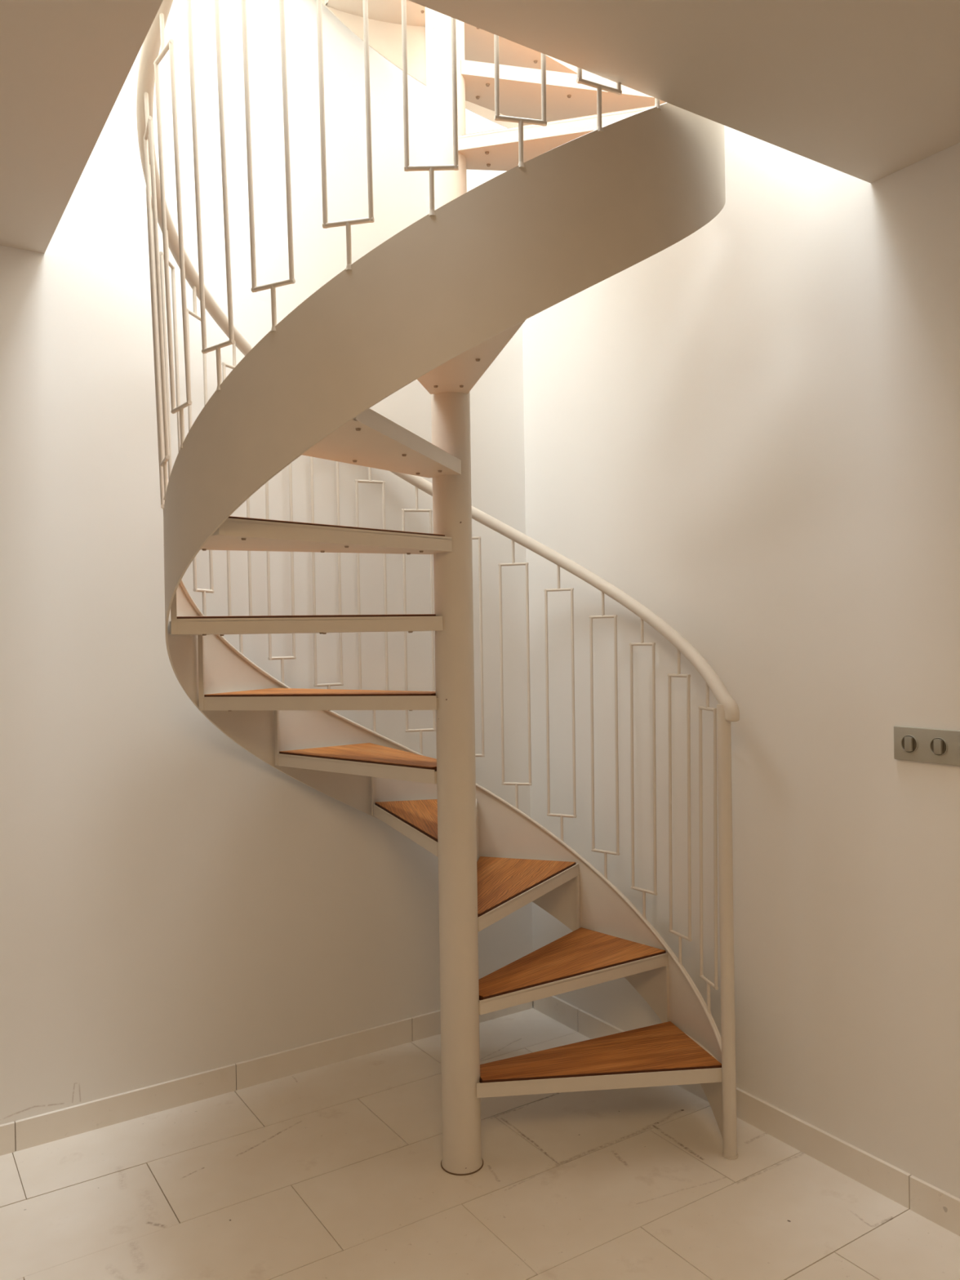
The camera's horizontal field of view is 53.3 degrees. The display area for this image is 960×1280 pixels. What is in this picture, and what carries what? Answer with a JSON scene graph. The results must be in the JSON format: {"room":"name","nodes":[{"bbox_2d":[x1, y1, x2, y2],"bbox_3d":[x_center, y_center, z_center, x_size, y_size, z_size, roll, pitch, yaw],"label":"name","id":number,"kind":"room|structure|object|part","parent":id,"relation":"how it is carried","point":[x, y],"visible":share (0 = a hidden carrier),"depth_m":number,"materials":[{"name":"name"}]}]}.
{"room":"stairwell","nodes":[
{"label":"stairwell","id":0,"kind":"room"},
{"bbox_2d":[0,0,533,1124],"bbox_3d":[-1.752,-1.563,2.412,4.800,6.100,0.200,-1,0,-33],"label":"wall","id":1,"kind":"structure","parent":0,"point":[175,903],"depth_m":2.87,"materials":[{"name":"paint"}]},
{"bbox_2d":[0,1001,532,1155],"bbox_3d":[-1.734,1.349,2.272,4.588,0.081,0.011,-1,0,-33],"label":"baseboard","id":2,"kind":"structure","parent":1,"relation":"attached to","point":[50,1126],"depth_m":2.87,"materials":[{"name":"tile"}]},
{"bbox_2d":[0,1007,959,1279],"bbox_3d":[-0.287,1.427,0.237,4.800,0.121,5.400,-1,0,-33],"label":"floor","id":3,"kind":"structure","parent":0,"point":[333,1171],"depth_m":2.35,"materials":[{"name":"tile"}]},
{"bbox_2d":[136,0,739,1175],"bbox_3d":[-0.102,-1.635,2.471,1.478,6.011,1.480,-1,0,-2],"label":"spiral staircase","id":4,"kind":"structure","parent":3,"relation":"on","point":[602,176],"depth_m":2.43,"materials":[{"name":"metal"}]},
{"bbox_3d":[-0.102,-1.635,2.471,1.482,3.716,1.482,-1,0,-2],"label":"handrail","id":5,"kind":"part","parent":4,"relation":"part of","materials":[{"name":"metal"}]},
{"bbox_3d":[0.644,0.757,2.498,0.040,1.179,0.040,-1,0,-2],"label":"newel post","id":6,"kind":"part","parent":4,"relation":"part of","materials":[{"name":"metal"}]},
{"bbox_2d":[0,0,959,253],"bbox_3d":[-0.361,-1.216,0.093,4.600,0.280,5.200,-1,0,-33],"label":"ceiling","id":7,"kind":"structure","parent":0,"point":[868,91],"depth_m":1.82,"materials":[{"name":"paint"}]},
{"bbox_2d":[522,125,959,1198],"bbox_3d":[1.647,-1.618,1.397,0.200,6.100,5.200,-1,0,-33],"label":"wall","id":8,"kind":"structure","parent":0,"point":[748,428],"depth_m":2.54,"materials":[{"name":"paint"}]},
{"bbox_2d":[533,995,959,1235],"bbox_3d":[1.610,1.295,1.341,0.011,0.081,5.188,-1,0,-33],"label":"baseboard","id":9,"kind":"structure","parent":8,"relation":"attached to","point":[928,1201],"depth_m":2.45,"materials":[{"name":"tile"}]},
{"bbox_2d":[893,725,959,765],"bbox_3d":[1.030,0.241,2.200,0.018,0.079,0.162,-1,0,-33],"label":"light switch","id":10,"kind":"object","parent":8,"relation":"attached to","point":[932,745],"visible":1,"depth_m":2.19,"materials":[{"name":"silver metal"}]}
]}

